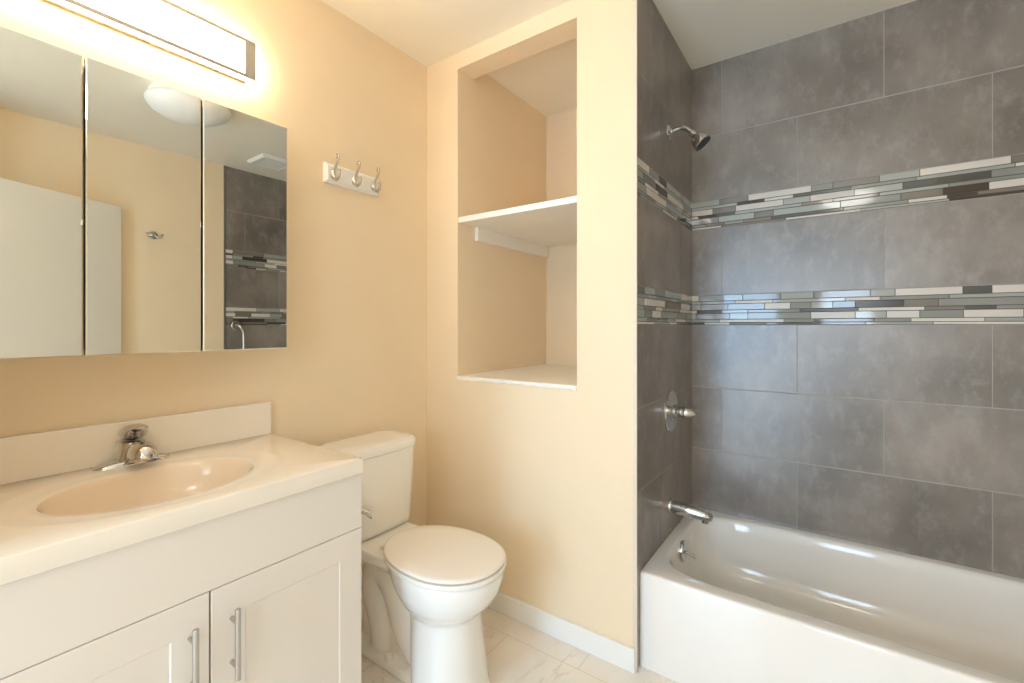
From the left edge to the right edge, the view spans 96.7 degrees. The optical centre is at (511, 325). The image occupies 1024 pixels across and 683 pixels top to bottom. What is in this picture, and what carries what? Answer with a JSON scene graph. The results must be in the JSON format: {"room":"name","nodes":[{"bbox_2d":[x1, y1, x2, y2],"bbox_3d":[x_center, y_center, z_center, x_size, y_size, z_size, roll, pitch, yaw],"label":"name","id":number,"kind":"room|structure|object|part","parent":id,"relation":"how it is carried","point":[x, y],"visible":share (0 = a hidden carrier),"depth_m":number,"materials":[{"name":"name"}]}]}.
{"room":"bathroom","nodes":[
{"label":"bathroom","id":0,"kind":"room"},
{"bbox_2d":[0,0,426,597],"bbox_3d":[-1.129,-0.017,1.260,0.100,2.453,4.150,0,0,35],"label":"wall","id":1,"kind":"structure","parent":0,"point":[353,362],"depth_m":1.72,"materials":[{"name":"beige paint"}]},
{"bbox_2d":[0,402,270,484],"bbox_3d":[-1.057,0.315,1.252,0.024,0.109,0.773,0,0,35],"label":"backsplash","id":2,"kind":"structure","parent":1,"relation":"attached to","point":[27,456],"depth_m":1.21,"materials":[{"name":"stone"}]},
{"bbox_2d":[0,25,286,358],"bbox_3d":[-1.006,-0.288,1.229,0.137,0.720,0.745,0,0,35],"label":"medicine cabinet","id":3,"kind":"object","parent":1,"relation":"attached to","point":[139,214],"visible":1,"depth_m":1.15,"materials":[{"name":"silver metal"}]},
{"bbox_3d":[-1.099,-0.288,0.989,0.006,0.720,0.247,0,0,35],"label":"mirror door","id":4,"kind":"part","parent":3,"relation":"part of","materials":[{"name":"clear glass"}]},
{"bbox_3d":[-0.954,-0.288,1.193,0.006,0.720,0.244,0,0,35],"label":"mirror door","id":5,"kind":"part","parent":3,"relation":"part of","materials":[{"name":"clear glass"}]},
{"bbox_3d":[-0.809,-0.288,1.395,0.006,0.720,0.242,0,0,36],"label":"mirror door","id":6,"kind":"part","parent":3,"relation":"part of","materials":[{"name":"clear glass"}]},
{"bbox_2d":[43,0,255,82],"bbox_3d":[-1.044,-0.870,1.257,0.042,0.127,0.633,0,0,35],"label":"vanity light","id":7,"kind":"object","parent":1,"relation":"attached to","point":[166,25],"visible":1,"depth_m":1.33,"materials":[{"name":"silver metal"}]},
{"bbox_2d":[323,153,380,196],"bbox_3d":[-0.624,-0.607,1.829,0.066,0.109,0.251,0,0,35],"label":"coat rack","id":8,"kind":"object","parent":1,"relation":"attached to","point":[333,174],"visible":1,"depth_m":1.82,"materials":[{"name":"white paint"}]},
{"bbox_2d":[361,598,362,619],"bbox_3d":[-0.624,1.169,1.875,0.013,0.083,0.737,0,0,35],"label":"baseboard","id":9,"kind":"structure","parent":1,"relation":"attached to","point":[361,598],"depth_m":1.87,"materials":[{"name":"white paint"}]},
{"bbox_2d":[361,607,677,682],"bbox_3d":[-0.063,1.250,0.473,2.750,0.080,4.300,0,0,35],"label":"floor","id":10,"kind":"structure","parent":0,"point":[516,652],"depth_m":1.63,"materials":[{"name":"tile"}]},
{"bbox_2d":[0,474,360,682],"bbox_3d":[-0.835,0.811,1.101,0.534,0.798,0.772,0,0,35],"label":"vanity cabinet","id":11,"kind":"object","parent":10,"relation":"on","point":[270,592],"visible":0.85,"depth_m":0.97,"materials":[{"name":"white paint"}]},
{"bbox_3d":[-0.765,0.841,0.818,0.020,0.548,0.389,0,0,35],"label":"door","id":12,"kind":"part","parent":11,"relation":"part of","materials":[{"name":"white paint"}]},
{"bbox_2d":[0,402,362,585],"bbox_3d":[-0.853,0.389,1.109,0.521,0.258,0.775,0,0,35],"label":"countertop","id":13,"kind":"structure","parent":11,"relation":"on","point":[56,511],"depth_m":1.11,"materials":[{"name":"stone"}]},
{"bbox_2d":[92,423,169,470],"bbox_3d":[-1.011,0.314,1.204,0.149,0.108,0.161,0,0,-24],"label":"faucet","id":14,"kind":"object","parent":13,"relation":"on","point":[134,449],"visible":1,"depth_m":1.19,"materials":[{"name":"silver metal"}]},
{"bbox_3d":[-1.022,0.358,1.230,0.062,0.020,0.166,0,0,35],"label":"plate","id":15,"kind":"part","parent":14,"relation":"part of","materials":[{"name":"silver metal"}]},
{"bbox_3d":[-1.005,0.283,1.217,0.114,0.046,0.061,0,0,35],"label":"lever handle","id":16,"kind":"part","parent":14,"relation":"part of","materials":[{"name":"silver metal"}]},
{"bbox_3d":[-0.973,0.330,1.194,0.121,0.064,0.057,0,0,35],"label":"spout","id":17,"kind":"part","parent":14,"relation":"part of","materials":[{"name":"silver metal"}]},
{"bbox_2d":[36,459,253,514],"bbox_3d":[-0.839,0.434,1.085,0.308,0.124,0.408,0,0,35],"label":"basin","id":18,"kind":"object","parent":13,"relation":"in","point":[117,493],"depth_m":1.16,"materials":[{"name":"beige ceramic"}]},
{"bbox_3d":[-0.651,0.692,0.931,0.037,0.154,0.012,0,0,35],"label":"bar handle","id":19,"kind":"part","parent":11,"relation":"part of","materials":[{"name":"silver metal"}]},
{"bbox_3d":[-0.605,0.692,0.996,0.037,0.154,0.012,0,0,35],"label":"bar handle","id":20,"kind":"part","parent":11,"relation":"part of","materials":[{"name":"silver metal"}]},
{"bbox_3d":[-0.541,0.841,1.134,0.020,0.548,0.379,0,0,35],"label":"door","id":21,"kind":"part","parent":11,"relation":"part of","materials":[{"name":"white paint"}]},
{"bbox_2d":[319,430,506,682],"bbox_3d":[-0.347,0.825,1.629,0.730,0.769,0.363,0,0,35],"label":"toilet","id":22,"kind":"object","parent":10,"relation":"on","point":[426,590],"visible":0.94,"depth_m":1.55,"materials":[{"name":"white ceramic"}]},
{"bbox_3d":[-0.544,0.644,1.607,0.042,0.101,0.090,0,0,35],"label":"flush lever","id":23,"kind":"part","parent":22,"relation":"part of","materials":[{"name":"silver metal"}]},
{"bbox_3d":[-0.556,0.461,1.777,0.217,0.042,0.363,0,0,35],"label":"tank lid","id":24,"kind":"part","parent":22,"relation":"part of","materials":[{"name":"white ceramic"}]},
{"bbox_3d":[-0.558,0.634,1.778,0.208,0.304,0.354,0,0,35],"label":"tank","id":25,"kind":"part","parent":22,"relation":"part of","materials":[{"name":"white ceramic"}]},
{"bbox_3d":[-0.235,0.762,1.549,0.450,0.016,0.338,0,0,35],"label":"seat lid","id":26,"kind":"part","parent":22,"relation":"part of","materials":[{"name":"white plastic"}]},
{"bbox_3d":[-0.233,0.781,1.547,0.449,0.015,0.344,0,0,35],"label":"seat","id":27,"kind":"part","parent":22,"relation":"part of","materials":[{"name":"white plastic"}]},
{"bbox_2d":[640,509,1023,682],"bbox_3d":[1.283,1.042,1.479,1.515,0.335,0.721,0,0,35],"label":"bathtub","id":28,"kind":"object","parent":10,"relation":"on","point":[729,598],"visible":0.99,"depth_m":1.60,"materials":[{"name":"white ceramic"}]},
{"bbox_3d":[0.705,0.927,1.875,0.022,0.084,0.084,0,0,35],"label":"overflow plate","id":29,"kind":"part","parent":28,"relation":"part of","materials":[{"name":"silver metal"}]},
{"bbox_3d":[0.731,0.935,1.864,0.046,0.027,0.012,0,0,20],"label":"drain lever","id":30,"kind":"part","parent":28,"relation":"part of","materials":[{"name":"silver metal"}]},
{"bbox_2d":[427,0,632,646],"bbox_3d":[0.251,-0.017,2.238,1.021,2.453,0.841,0,0,35],"label":"wall","id":31,"kind":"structure","parent":0,"point":[545,474],"depth_m":1.90,"materials":[{"name":"beige paint"}]},
{"bbox_2d":[475,227,548,257],"bbox_3d":[0.020,-0.438,2.436,0.020,0.065,0.654,0,0,35],"label":"cleat","id":32,"kind":"object","parent":31,"relation":"attached to","point":[482,235],"visible":1,"depth_m":2.38,"materials":[{"name":"white paint"}]},
{"bbox_2d":[457,364,576,389],"bbox_3d":[0.223,0.235,2.216,0.605,0.020,0.787,0,0,35],"label":"shelf","id":33,"kind":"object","parent":31,"relation":"attached to","point":[555,376],"depth_m":2.04,"materials":[{"name":"white paint"}]},
{"bbox_2d":[459,196,576,246],"bbox_3d":[0.263,-0.483,2.193,0.694,0.026,0.774,0,0,35],"label":"shelf board","id":34,"kind":"object","parent":31,"relation":"attached to","point":[552,222],"visible":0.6,"depth_m":2.05,"materials":[{"name":"white paint"}]},
{"bbox_2d":[488,591,634,673],"bbox_3d":[0.008,1.169,1.886,1.031,0.083,0.013,0,0,35],"label":"baseboard","id":35,"kind":"structure","parent":31,"relation":"attached to","point":[619,654],"depth_m":1.73,"materials":[{"name":"white paint"}]},
{"bbox_2d":[633,0,636,672],"bbox_3d":[0.431,-0.017,1.596,0.014,2.453,0.007,0,0,35],"label":"trim","id":36,"kind":"structure","parent":31,"relation":"attached to","point":[634,1],"depth_m":1.59,"materials":[{"name":"beige tile"}]},
{"bbox_2d":[321,0,914,116],"bbox_3d":[-0.063,-1.283,0.473,2.750,0.080,4.300,0,0,35],"label":"ceiling","id":37,"kind":"structure","parent":0,"point":[706,32],"depth_m":1.88,"materials":[{"name":"paint"}]},
{"bbox_2d":[637,0,691,668],"bbox_3d":[0.625,-0.017,1.976,0.134,2.453,0.836,0,0,35],"label":"wall","id":38,"kind":"structure","parent":0,"point":[664,75],"depth_m":1.82,"materials":[{"name":"grey tile"}]},
{"bbox_2d":[664,390,697,431],"bbox_3d":[0.715,0.360,1.898,0.105,0.176,0.176,0,0,35],"label":"shower valve","id":39,"kind":"object","parent":38,"relation":"attached to","point":[672,411],"visible":1,"depth_m":1.89,"materials":[{"name":"silver metal"}]},
{"bbox_3d":[0.735,0.360,1.914,0.091,0.054,0.104,0,0,35],"label":"lever handle","id":40,"kind":"part","parent":39,"relation":"part of","materials":[{"name":"silver metal"}]},
{"bbox_2d":[667,125,710,150],"bbox_3d":[0.723,-0.775,1.859,0.163,0.131,0.074,0,0,35],"label":"shower fixture","id":41,"kind":"object","parent":38,"relation":"attached to","point":[700,140],"visible":1,"depth_m":1.84,"materials":[{"name":"silver metal"}]},
{"bbox_3d":[0.700,-0.800,1.876,0.102,0.052,0.019,0,0,35],"label":"arm","id":42,"kind":"part","parent":41,"relation":"part of","materials":[{"name":"silver metal"}]},
{"bbox_3d":[0.766,-0.732,1.829,0.052,0.042,0.065,0,0,35],"label":"nozzle plate","id":43,"kind":"part","parent":41,"relation":"part of","materials":[{"name":"silver metal"}]},
{"bbox_2d":[667,498,712,523],"bbox_3d":[0.731,0.757,1.866,0.170,0.067,0.062,0,0,35],"label":"tub spout","id":44,"kind":"object","parent":38,"relation":"attached to","point":[674,506],"visible":1,"depth_m":1.85,"materials":[{"name":"silver metal"}]},
{"bbox_2d":[692,0,1023,578],"bbox_3d":[1.562,-0.017,1.797,1.629,2.453,0.121,0,0,35],"label":"wall","id":45,"kind":"structure","parent":0,"point":[858,184],"depth_m":1.82,"materials":[{"name":"grey tile"}]}
]}

